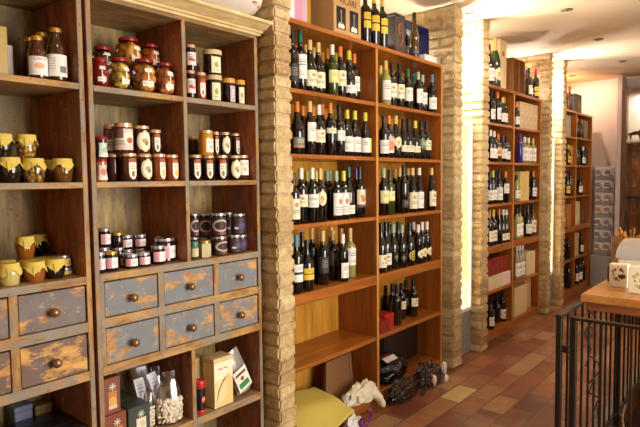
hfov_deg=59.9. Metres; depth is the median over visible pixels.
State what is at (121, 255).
jar
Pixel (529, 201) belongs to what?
shelf
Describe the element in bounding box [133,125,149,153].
jar
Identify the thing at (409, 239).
wine bottle
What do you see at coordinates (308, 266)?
wine bottle
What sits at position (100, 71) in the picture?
jar
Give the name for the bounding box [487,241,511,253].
shelf
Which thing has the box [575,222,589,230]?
shelf
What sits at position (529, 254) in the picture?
carton
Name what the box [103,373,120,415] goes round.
carton
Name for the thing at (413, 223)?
wine bottle
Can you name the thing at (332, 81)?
wine bottle
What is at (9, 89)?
shelf
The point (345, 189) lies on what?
wine bottle
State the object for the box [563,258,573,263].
shelf
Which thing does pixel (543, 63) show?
brick pillar
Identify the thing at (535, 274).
shelf
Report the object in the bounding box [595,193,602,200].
postcard
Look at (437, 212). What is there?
shelf
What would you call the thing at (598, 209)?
postcard
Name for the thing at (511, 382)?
floor
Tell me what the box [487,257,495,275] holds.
carton
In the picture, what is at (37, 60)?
sauce bottle
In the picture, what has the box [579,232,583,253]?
wine bottle
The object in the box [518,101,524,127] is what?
box
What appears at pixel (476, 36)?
brick pillar
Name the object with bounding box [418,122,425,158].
wine bottle
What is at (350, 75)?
wine bottle
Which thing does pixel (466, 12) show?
recessed light
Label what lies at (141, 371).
bean bag
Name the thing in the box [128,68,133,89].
jar
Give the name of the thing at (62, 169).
jar
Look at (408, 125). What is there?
wine bottle
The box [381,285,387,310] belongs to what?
wine bottle
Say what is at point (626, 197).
shelf
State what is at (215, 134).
jar
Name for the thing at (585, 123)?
box
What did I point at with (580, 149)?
box
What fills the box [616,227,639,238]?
bunch
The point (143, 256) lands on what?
jar
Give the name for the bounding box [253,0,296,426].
brick pillar
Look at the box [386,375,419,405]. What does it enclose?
wrapped bundle
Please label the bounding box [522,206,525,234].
wine bottle
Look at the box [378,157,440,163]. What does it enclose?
shelf
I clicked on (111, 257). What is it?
jar
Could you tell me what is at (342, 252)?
wine bottle
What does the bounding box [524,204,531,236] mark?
wine bottle
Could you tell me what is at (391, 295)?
wine bottle
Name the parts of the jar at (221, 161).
lid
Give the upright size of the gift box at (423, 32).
0.285 m
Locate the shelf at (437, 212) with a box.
[379,209,440,219]
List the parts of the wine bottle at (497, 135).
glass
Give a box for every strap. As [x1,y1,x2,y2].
[359,409,372,426]
[418,363,427,394]
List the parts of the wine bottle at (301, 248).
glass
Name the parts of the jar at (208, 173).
lid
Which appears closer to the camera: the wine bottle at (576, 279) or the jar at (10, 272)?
the jar at (10, 272)
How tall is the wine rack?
2.300 m
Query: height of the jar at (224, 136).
0.112 m
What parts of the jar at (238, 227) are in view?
lid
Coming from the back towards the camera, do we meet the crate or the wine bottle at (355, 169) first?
the crate
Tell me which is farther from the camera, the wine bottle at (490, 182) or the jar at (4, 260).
the wine bottle at (490, 182)
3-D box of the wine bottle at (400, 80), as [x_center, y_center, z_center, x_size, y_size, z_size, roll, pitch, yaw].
[0.551,-0.886,3.856,0.074,0.302,0.074,2,5,40]
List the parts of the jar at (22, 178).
glass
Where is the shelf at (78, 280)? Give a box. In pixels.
[0,274,85,288]
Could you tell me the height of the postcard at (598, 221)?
0.145 m
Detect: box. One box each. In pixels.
[0,26,8,73]
[6,399,32,425]
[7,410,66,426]
[8,45,13,74]
[31,398,52,417]
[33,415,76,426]
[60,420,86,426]
[195,353,203,378]
[202,351,232,408]
[379,310,393,326]
[379,317,389,333]
[387,12,404,52]
[405,20,428,54]
[419,54,436,62]
[487,276,494,291]
[489,38,506,88]
[493,274,501,288]
[499,270,510,286]
[506,57,524,93]
[514,171,524,200]
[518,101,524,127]
[524,103,528,128]
[524,171,528,200]
[529,104,533,128]
[533,105,537,129]
[564,204,570,226]
[565,115,570,135]
[565,146,572,164]
[572,93,581,112]
[575,201,579,224]
[575,232,578,255]
[579,121,587,138]
[579,147,587,165]
[580,206,585,223]
[609,262,629,287]
[628,265,639,293]
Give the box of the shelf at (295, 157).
[290,154,375,161]
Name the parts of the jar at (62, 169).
glass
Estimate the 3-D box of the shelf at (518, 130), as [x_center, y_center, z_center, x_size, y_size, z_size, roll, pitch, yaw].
[1.996,-0.858,5.758,0.319,0.024,0.739,2,5,40]
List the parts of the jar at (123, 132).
lid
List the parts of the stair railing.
post, rail, post, rail, post, rail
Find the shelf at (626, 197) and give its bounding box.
[625,196,639,198]
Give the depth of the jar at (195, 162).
2.55 m
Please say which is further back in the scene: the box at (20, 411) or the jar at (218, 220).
the jar at (218, 220)
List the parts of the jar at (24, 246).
glass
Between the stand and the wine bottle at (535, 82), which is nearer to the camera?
the wine bottle at (535, 82)
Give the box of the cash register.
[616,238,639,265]
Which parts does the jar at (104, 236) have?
lid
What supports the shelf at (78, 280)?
attached to the shelving unit at (47, 340)
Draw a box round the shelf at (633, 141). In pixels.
[626,139,639,143]
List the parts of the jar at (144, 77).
lid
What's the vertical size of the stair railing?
0.899 m
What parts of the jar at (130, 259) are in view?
lid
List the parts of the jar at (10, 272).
glass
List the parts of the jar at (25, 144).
glass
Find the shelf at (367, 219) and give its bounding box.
[293,216,375,229]
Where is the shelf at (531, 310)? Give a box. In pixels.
[513,306,537,321]
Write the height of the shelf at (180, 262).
0.024 m
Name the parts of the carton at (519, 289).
lid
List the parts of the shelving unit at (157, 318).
panel, drawer, drawer, knob, knob, panel, rail, rail, drawer, drawer, knob, knob, cornice, panel, drawer, drawer, knob, knob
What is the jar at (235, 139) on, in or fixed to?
in the shelving unit at (157, 318)
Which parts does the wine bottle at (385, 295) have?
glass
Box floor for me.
[339,282,639,426]
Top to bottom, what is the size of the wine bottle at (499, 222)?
0.329 m
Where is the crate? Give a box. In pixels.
[611,236,638,320]
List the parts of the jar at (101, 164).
lid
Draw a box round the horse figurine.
[627,130,639,139]
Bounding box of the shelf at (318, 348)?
[293,329,376,373]
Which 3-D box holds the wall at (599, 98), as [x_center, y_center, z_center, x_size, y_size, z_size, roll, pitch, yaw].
[5.107,-0.378,6.709,4.040,2.800,0.140,2,5,40]
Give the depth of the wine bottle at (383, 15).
3.65 m
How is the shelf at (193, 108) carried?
attached to the shelving unit at (157, 318)
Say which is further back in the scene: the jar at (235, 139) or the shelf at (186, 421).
the jar at (235, 139)
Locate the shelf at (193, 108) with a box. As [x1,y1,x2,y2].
[187,102,251,115]
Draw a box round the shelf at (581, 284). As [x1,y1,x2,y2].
[573,279,587,288]
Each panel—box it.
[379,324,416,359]
[460,122,472,355]
[549,136,554,306]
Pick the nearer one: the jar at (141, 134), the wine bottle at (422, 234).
the jar at (141, 134)
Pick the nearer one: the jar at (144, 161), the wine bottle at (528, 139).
the jar at (144, 161)
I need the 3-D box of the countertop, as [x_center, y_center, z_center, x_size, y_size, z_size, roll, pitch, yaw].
[2.364,0.823,2.844,1.472,0.948,1.805,2,5,40]
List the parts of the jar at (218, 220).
lid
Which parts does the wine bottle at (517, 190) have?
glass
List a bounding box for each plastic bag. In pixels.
[341,393,349,404]
[343,413,362,426]
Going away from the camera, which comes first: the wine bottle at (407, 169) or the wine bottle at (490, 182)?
the wine bottle at (407, 169)
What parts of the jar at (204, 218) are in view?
lid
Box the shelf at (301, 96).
[289,88,374,109]
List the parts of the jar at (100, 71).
lid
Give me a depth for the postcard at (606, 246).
7.52 m
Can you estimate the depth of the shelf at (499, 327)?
5.30 m
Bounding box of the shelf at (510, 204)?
[488,202,512,206]
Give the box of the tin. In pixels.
[196,378,205,414]
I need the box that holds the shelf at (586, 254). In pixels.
[575,252,588,258]
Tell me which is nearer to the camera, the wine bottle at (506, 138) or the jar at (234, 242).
the jar at (234, 242)
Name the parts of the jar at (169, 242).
lid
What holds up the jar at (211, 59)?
on the jar at (213, 81)
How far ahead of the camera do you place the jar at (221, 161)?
2.67 m
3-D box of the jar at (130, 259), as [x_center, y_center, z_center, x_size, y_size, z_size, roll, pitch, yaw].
[-0.794,0.198,2.333,0.060,0.060,0.059,2,5,40]
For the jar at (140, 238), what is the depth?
2.48 m
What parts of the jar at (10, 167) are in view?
glass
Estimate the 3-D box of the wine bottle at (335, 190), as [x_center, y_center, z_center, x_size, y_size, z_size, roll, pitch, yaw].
[0.098,-0.109,3.352,0.074,0.295,0.073,2,5,40]
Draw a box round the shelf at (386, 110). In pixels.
[378,103,440,119]
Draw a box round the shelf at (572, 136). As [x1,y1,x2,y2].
[565,135,575,138]
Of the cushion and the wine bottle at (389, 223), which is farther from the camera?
the wine bottle at (389, 223)
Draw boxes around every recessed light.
[463,11,474,14]
[561,8,572,11]
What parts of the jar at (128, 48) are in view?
lid, glass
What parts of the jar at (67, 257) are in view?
lid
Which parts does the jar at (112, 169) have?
lid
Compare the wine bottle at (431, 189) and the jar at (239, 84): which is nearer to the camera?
the jar at (239, 84)
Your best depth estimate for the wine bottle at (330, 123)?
3.26 m
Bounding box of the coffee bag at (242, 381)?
[229,347,251,394]
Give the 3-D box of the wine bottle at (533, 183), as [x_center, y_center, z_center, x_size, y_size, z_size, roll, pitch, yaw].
[2.292,-0.304,5.965,0.074,0.307,0.073,2,5,40]
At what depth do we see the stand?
7.52 m
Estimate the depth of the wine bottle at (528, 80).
5.74 m
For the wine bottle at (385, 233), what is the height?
0.333 m
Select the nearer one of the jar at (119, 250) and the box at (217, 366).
the jar at (119, 250)
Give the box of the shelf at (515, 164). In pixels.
[514,163,539,165]
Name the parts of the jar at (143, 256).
lid, glass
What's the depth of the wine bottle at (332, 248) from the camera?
3.46 m
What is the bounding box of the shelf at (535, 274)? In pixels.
[513,272,537,284]
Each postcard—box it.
[594,230,601,237]
[594,242,601,249]
[595,181,602,187]
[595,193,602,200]
[595,205,601,212]
[595,218,601,224]
[596,168,602,175]
[603,243,610,249]
[604,193,611,200]
[604,206,611,212]
[604,218,611,225]
[604,230,610,237]
[605,168,612,175]
[605,181,611,187]
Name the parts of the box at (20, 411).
lid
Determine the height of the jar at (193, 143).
0.086 m
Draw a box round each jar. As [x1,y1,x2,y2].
[0,133,14,156]
[0,157,22,182]
[0,259,15,262]
[0,262,21,285]
[14,134,38,158]
[14,235,36,259]
[18,258,36,277]
[19,160,24,182]
[21,158,46,182]
[22,260,46,281]
[29,234,48,254]
[35,256,51,274]
[42,252,56,255]
[44,160,53,181]
[44,257,66,278]
[50,158,74,181]
[52,254,70,266]
[64,266,71,275]
[92,45,111,68]
[92,57,108,86]
[95,137,107,158]
[96,159,107,181]
[98,227,110,247]
[99,247,108,250]
[99,251,105,272]
[103,124,116,153]
[104,250,117,271]
[106,154,119,181]
[109,57,129,88]
[110,231,123,247]
[112,247,123,264]
[113,122,132,152]
[115,37,141,67]
[119,153,137,181]
[119,252,126,266]
[123,234,132,249]
[124,253,137,268]
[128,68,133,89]
[132,58,156,92]
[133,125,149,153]
[134,233,146,248]
[134,248,145,252]
[137,154,151,180]
[137,251,149,266]
[141,43,160,70]
[149,130,161,153]
[150,245,165,264]
[151,154,165,180]
[153,237,175,261]
[156,62,174,94]
[165,155,178,180]
[185,44,195,70]
[186,70,195,97]
[188,137,198,154]
[188,155,201,180]
[190,213,198,236]
[190,237,198,243]
[191,241,198,258]
[195,63,199,72]
[195,72,206,98]
[198,213,210,236]
[198,237,210,243]
[198,239,210,257]
[199,130,213,155]
[202,49,221,75]
[202,155,214,180]
[206,74,221,100]
[211,213,225,236]
[212,236,226,255]
[213,132,218,154]
[215,155,227,179]
[220,132,229,155]
[222,78,234,102]
[223,212,232,234]
[227,234,241,252]
[228,155,240,179]
[231,133,239,154]
[231,213,245,234]
[235,80,244,103]
[240,155,248,179]
[241,234,246,250]
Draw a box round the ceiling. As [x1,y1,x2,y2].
[367,0,639,83]
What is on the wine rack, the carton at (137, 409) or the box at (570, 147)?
the box at (570, 147)
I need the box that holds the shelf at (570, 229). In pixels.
[564,226,573,232]
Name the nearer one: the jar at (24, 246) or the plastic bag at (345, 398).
the jar at (24, 246)
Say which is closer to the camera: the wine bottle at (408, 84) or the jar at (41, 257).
the jar at (41, 257)
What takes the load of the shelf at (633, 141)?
attached to the tall cabinet
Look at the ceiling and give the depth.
4.89 m
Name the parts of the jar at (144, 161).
lid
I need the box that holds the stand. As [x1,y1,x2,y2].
[590,166,614,285]
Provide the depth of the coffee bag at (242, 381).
2.80 m
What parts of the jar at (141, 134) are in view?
lid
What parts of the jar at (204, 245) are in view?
lid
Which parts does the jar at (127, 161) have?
lid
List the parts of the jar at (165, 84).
lid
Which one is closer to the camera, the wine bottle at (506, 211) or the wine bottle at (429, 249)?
the wine bottle at (429, 249)
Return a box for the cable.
[619,404,626,426]
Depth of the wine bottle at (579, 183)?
7.29 m
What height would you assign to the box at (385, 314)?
0.097 m
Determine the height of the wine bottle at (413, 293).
0.287 m
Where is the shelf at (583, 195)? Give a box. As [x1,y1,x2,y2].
[576,194,589,196]
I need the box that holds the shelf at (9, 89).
[0,80,77,98]
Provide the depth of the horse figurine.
7.17 m
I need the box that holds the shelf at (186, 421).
[155,416,191,426]
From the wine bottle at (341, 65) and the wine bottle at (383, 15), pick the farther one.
the wine bottle at (383, 15)
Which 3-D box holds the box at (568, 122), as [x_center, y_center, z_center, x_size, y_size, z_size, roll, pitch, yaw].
[2.954,-1.074,6.845,0.202,0.250,0.222,2,5,40]
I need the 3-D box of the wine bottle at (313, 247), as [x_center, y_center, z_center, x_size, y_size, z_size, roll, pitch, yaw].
[-0.048,0.255,3.379,0.073,0.337,0.073,2,5,40]
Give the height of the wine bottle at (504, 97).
0.281 m
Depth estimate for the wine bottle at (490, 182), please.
5.06 m
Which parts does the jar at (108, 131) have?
lid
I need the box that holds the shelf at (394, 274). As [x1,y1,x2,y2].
[379,259,439,283]
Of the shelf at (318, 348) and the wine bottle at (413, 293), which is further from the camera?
the wine bottle at (413, 293)
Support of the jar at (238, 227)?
on the jar at (234, 242)
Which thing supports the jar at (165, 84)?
on the shelving unit at (157, 318)
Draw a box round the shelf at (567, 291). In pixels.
[563,287,572,294]
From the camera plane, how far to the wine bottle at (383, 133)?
3.70 m
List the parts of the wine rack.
panel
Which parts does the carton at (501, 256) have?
lid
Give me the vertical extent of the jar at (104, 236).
0.081 m
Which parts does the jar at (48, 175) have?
glass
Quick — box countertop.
[580,279,639,316]
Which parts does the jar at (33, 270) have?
glass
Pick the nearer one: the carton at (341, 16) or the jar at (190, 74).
the jar at (190, 74)
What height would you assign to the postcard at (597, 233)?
0.145 m
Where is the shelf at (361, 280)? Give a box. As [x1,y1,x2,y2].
[292,273,375,306]
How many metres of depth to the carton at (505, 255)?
5.41 m
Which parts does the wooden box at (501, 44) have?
lid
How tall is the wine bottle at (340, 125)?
0.304 m
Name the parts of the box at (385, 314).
lid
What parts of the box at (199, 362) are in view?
lid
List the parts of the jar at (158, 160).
lid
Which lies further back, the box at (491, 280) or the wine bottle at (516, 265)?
the wine bottle at (516, 265)
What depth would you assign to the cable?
3.35 m
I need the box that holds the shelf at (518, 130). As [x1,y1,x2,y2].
[515,127,539,134]
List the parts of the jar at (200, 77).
lid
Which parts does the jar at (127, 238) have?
lid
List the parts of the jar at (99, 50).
lid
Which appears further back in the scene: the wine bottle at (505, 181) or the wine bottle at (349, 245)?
the wine bottle at (505, 181)
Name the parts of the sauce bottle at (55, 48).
lid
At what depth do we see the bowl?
2.52 m
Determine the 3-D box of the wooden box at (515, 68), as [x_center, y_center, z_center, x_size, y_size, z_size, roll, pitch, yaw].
[1.915,-1.357,5.546,0.155,0.335,0.320,2,5,40]
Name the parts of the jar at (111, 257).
lid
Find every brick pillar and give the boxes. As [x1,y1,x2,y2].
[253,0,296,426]
[405,4,463,367]
[461,19,489,351]
[517,53,553,313]
[551,60,567,305]
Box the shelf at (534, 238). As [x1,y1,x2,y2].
[513,235,538,247]
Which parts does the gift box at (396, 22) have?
lid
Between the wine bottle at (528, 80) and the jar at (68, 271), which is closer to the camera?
the jar at (68, 271)
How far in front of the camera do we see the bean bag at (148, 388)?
2.62 m
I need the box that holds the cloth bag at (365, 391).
[347,378,385,407]
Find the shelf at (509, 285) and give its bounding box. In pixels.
[487,283,511,294]
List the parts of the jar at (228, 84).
lid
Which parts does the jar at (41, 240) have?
glass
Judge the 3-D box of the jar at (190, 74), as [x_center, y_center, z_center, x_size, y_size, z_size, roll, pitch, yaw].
[-0.589,-0.585,2.526,0.042,0.127,0.042,2,5,40]
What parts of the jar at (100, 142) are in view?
lid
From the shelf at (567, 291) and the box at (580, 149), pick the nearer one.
the shelf at (567, 291)
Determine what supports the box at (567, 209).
on the wine rack
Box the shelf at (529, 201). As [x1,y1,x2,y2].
[514,199,538,203]
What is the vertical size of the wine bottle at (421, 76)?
0.284 m
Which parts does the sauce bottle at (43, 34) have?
lid, glass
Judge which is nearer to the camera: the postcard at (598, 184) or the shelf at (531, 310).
the shelf at (531, 310)
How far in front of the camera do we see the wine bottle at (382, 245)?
3.72 m
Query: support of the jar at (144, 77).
on the shelving unit at (157, 318)
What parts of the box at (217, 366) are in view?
lid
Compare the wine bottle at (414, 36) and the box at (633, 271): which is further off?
the wine bottle at (414, 36)
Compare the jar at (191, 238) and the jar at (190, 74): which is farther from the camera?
the jar at (191, 238)
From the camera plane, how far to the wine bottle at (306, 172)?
3.28 m
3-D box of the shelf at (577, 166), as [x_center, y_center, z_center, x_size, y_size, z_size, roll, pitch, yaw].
[3.324,-0.622,7.357,0.319,0.024,0.684,2,5,40]
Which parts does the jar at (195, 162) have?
lid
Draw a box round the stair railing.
[554,300,639,426]
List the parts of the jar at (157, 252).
lid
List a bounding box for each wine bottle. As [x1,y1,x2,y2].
[289,29,298,88]
[290,102,304,153]
[291,173,299,224]
[292,235,302,293]
[296,168,307,223]
[297,30,306,89]
[299,232,303,255]
[300,106,304,122]
[303,101,315,154]
[303,240,313,290]
[304,171,308,186]
[307,40,316,91]
[307,168,318,222]
[309,228,317,283]
[312,106,315,119]
[314,42,324,92]
[314,171,317,183]
[316,105,324,154]
[316,168,326,221]
[317,230,328,284]
[320,104,324,121]
[324,48,328,93]
[324,171,330,218]
[325,103,336,154]
[326,44,338,95]
[327,227,332,247]
[328,230,338,279]
[329,171,332,186]
[330,171,341,219]
[336,105,344,155]
[336,228,345,247]
[337,46,345,96]
[337,234,348,281]
[340,171,349,218]
[344,110,353,155]
[345,228,355,277]
[346,50,354,98]
[346,167,354,217]
[351,111,360,155]
[352,53,359,99]
[352,168,356,187]
[354,167,364,216]
[360,113,371,156]
[361,0,370,42]
[371,0,379,44]
[378,66,381,102]
[378,116,388,157]
[379,168,388,214]
[379,223,386,272]
[380,0,387,47]
[380,60,390,104]
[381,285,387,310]
[383,222,391,270]
[386,116,393,157]
[387,169,394,214]
[387,284,393,311]
[388,222,390,238]
[389,63,396,105]
[390,224,398,268]
[391,285,401,324]
[392,169,397,211]
[393,116,401,157]
[395,222,399,240]
[396,64,404,106]
[397,168,401,182]
[397,224,406,267]
[398,165,408,212]
[398,283,405,318]
[400,119,408,157]
[403,280,408,314]
[405,69,412,108]
[405,223,414,265]
[406,33,408,53]
[406,119,413,158]
[406,168,409,181]
[408,278,417,316]
[409,12,418,57]
[409,168,416,211]
[412,121,420,158]
[412,222,415,237]
[413,72,422,109]
[413,224,422,263]
[416,168,423,211]
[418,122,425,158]
[420,75,426,110]
[420,222,426,261]
[424,122,430,158]
[424,221,431,260]
[427,75,436,112]
[427,168,435,209]
[486,299,493,328]
[487,171,493,203]
[487,210,492,245]
[488,44,494,84]
[488,90,495,122]
[488,130,494,161]
[491,37,500,86]
[491,170,496,203]
[491,209,496,244]
[492,131,497,161]
[492,293,496,307]
[493,296,500,322]
[495,92,501,123]
[496,134,501,161]
[496,171,502,202]
[496,209,502,243]
[499,290,505,321]
[501,97,505,124]
[501,136,506,161]
[501,209,506,242]
[502,171,508,202]
[504,97,507,124]
[505,136,510,161]
[505,210,509,241]
[513,208,520,238]
[513,246,519,279]
[514,175,520,200]
[515,102,519,126]
[517,134,522,162]
[518,207,523,237]
[518,246,521,278]
[521,245,524,276]
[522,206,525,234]
[523,137,527,162]
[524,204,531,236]
[525,68,531,96]
[527,138,531,162]
[529,171,536,199]
[530,204,536,234]
[531,138,536,162]
[532,69,538,98]
[564,172,570,195]
[564,238,570,258]
[565,145,570,164]
[565,262,570,287]
[568,86,572,109]
[569,171,572,195]
[574,259,578,283]
[576,146,579,164]
[577,118,580,137]
[577,174,582,194]
[578,257,582,281]
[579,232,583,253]
[580,119,583,137]
[580,147,585,164]
[581,256,585,280]
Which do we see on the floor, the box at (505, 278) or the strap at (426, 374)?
the strap at (426, 374)
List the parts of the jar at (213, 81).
lid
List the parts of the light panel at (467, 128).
glass pane, door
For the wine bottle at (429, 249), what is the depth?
4.23 m
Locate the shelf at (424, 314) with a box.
[379,308,439,338]
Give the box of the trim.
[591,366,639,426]
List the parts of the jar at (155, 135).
lid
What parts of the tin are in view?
lid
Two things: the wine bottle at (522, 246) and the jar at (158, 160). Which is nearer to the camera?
the jar at (158, 160)
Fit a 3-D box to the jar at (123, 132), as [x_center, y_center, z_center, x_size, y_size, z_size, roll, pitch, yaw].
[-0.813,-0.311,2.295,0.075,0.123,0.075,2,5,40]
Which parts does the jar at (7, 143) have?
glass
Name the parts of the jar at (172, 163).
lid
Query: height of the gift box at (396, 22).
0.265 m
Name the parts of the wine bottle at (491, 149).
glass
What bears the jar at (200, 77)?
on the shelving unit at (157, 318)
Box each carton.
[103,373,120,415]
[105,408,126,426]
[120,391,136,401]
[120,397,149,426]
[311,0,360,38]
[322,362,323,390]
[324,352,348,391]
[325,352,352,399]
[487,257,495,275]
[487,259,491,276]
[488,254,503,272]
[488,255,499,273]
[491,253,507,271]
[513,249,534,275]
[513,282,526,316]
[522,278,530,307]
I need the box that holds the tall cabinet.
[614,75,639,236]
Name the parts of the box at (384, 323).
lid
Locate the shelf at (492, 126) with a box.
[488,122,512,129]
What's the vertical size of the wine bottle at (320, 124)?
0.289 m
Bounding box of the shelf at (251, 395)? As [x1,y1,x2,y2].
[197,386,258,417]
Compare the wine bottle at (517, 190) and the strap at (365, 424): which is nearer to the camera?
the strap at (365, 424)
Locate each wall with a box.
[361,0,391,13]
[567,76,639,281]
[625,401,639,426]
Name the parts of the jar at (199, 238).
lid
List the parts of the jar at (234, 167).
lid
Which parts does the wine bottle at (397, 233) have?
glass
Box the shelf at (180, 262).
[100,247,255,273]
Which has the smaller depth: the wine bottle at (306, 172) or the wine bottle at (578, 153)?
the wine bottle at (306, 172)
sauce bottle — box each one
[21,37,30,76]
[27,35,47,78]
[35,32,46,50]
[46,27,67,81]
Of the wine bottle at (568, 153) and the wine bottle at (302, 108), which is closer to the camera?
the wine bottle at (302, 108)
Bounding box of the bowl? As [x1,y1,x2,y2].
[200,0,262,15]
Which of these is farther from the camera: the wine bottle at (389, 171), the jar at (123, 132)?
the wine bottle at (389, 171)
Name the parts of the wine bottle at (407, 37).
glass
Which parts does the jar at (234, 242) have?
lid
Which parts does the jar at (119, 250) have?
lid, glass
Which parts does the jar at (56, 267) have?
glass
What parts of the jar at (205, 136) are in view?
lid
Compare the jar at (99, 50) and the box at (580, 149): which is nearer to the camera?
the jar at (99, 50)
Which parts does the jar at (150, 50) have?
lid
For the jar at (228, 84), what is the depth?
2.69 m
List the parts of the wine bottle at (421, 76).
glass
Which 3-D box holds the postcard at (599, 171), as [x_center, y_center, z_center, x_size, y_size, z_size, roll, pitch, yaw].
[3.790,-0.540,7.532,0.094,0.145,0.002,2,5,40]
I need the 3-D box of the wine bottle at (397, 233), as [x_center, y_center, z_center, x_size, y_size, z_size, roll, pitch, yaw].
[0.577,0.216,4.102,0.080,0.310,0.080,2,5,40]
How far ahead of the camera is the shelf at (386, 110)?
4.04 m
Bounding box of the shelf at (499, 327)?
[487,320,510,335]
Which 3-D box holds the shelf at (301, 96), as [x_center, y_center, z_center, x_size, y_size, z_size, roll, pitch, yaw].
[-0.035,-0.683,3.339,0.319,0.024,0.839,2,5,40]
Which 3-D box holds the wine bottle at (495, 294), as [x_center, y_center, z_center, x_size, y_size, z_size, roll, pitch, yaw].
[1.744,0.923,5.526,0.074,0.266,0.074,2,5,40]
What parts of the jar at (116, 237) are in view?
lid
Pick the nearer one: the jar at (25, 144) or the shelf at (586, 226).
the jar at (25, 144)
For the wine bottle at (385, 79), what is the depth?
3.70 m
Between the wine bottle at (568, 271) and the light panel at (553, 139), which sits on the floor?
the light panel at (553, 139)
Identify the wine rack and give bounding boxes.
[563,109,591,298]
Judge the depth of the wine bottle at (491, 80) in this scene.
4.99 m
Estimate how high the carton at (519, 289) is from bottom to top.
0.297 m
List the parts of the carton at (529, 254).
lid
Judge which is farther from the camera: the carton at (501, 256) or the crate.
the crate
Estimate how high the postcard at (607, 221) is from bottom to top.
0.145 m
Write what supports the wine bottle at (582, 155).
on the wine rack
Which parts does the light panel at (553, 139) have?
glass pane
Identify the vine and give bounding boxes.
[584,310,598,420]
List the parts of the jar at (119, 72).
lid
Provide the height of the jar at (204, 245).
0.081 m
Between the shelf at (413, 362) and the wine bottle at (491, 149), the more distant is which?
the wine bottle at (491, 149)
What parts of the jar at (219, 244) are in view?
lid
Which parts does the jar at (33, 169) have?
glass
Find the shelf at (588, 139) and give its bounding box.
[577,137,590,141]
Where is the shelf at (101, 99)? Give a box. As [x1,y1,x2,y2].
[93,91,179,108]
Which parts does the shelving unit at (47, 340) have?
drawer, drawer, panel, rail, rail, drawer, drawer, knob, knob, panel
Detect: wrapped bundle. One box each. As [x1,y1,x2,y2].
[379,353,407,384]
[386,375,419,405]
[414,359,448,388]
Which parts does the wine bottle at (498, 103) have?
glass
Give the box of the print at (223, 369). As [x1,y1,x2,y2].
[214,358,232,408]
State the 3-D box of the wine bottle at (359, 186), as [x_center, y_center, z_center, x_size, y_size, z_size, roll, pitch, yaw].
[0.255,-0.138,3.570,0.074,0.322,0.073,2,5,40]
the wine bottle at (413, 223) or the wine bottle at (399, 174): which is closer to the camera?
the wine bottle at (399, 174)
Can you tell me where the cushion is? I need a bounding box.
[294,387,353,426]
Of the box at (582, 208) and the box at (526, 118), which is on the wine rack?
the box at (582, 208)
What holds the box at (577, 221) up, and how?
on the wine rack
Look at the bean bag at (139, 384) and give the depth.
2.46 m
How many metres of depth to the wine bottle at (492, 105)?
5.03 m
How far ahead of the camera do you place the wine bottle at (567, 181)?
6.87 m
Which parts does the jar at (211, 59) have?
lid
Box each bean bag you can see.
[133,377,155,426]
[136,366,156,419]
[136,369,165,398]
[146,371,182,425]
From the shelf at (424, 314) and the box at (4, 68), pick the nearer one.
the box at (4, 68)
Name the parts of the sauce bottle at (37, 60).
lid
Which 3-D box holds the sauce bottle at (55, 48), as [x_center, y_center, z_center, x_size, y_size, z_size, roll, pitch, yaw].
[-0.986,-0.589,2.074,0.072,0.201,0.072,2,5,40]
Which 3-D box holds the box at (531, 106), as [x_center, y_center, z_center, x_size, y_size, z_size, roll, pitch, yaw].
[2.110,-1.009,5.866,0.247,0.262,0.128,2,5,40]
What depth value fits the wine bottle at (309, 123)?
3.12 m
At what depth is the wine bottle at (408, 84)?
3.91 m
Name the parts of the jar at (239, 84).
lid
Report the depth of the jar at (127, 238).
2.46 m
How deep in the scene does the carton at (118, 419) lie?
2.28 m
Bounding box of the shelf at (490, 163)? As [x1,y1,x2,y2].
[488,162,512,165]
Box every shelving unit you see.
[0,0,96,426]
[81,0,272,426]
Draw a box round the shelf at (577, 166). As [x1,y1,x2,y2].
[576,165,590,167]
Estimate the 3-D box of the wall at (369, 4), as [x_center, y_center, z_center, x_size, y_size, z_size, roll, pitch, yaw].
[0.421,-0.181,4.407,0.180,2.800,10.100,2,5,40]
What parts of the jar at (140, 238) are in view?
lid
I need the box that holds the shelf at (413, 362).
[379,354,439,393]

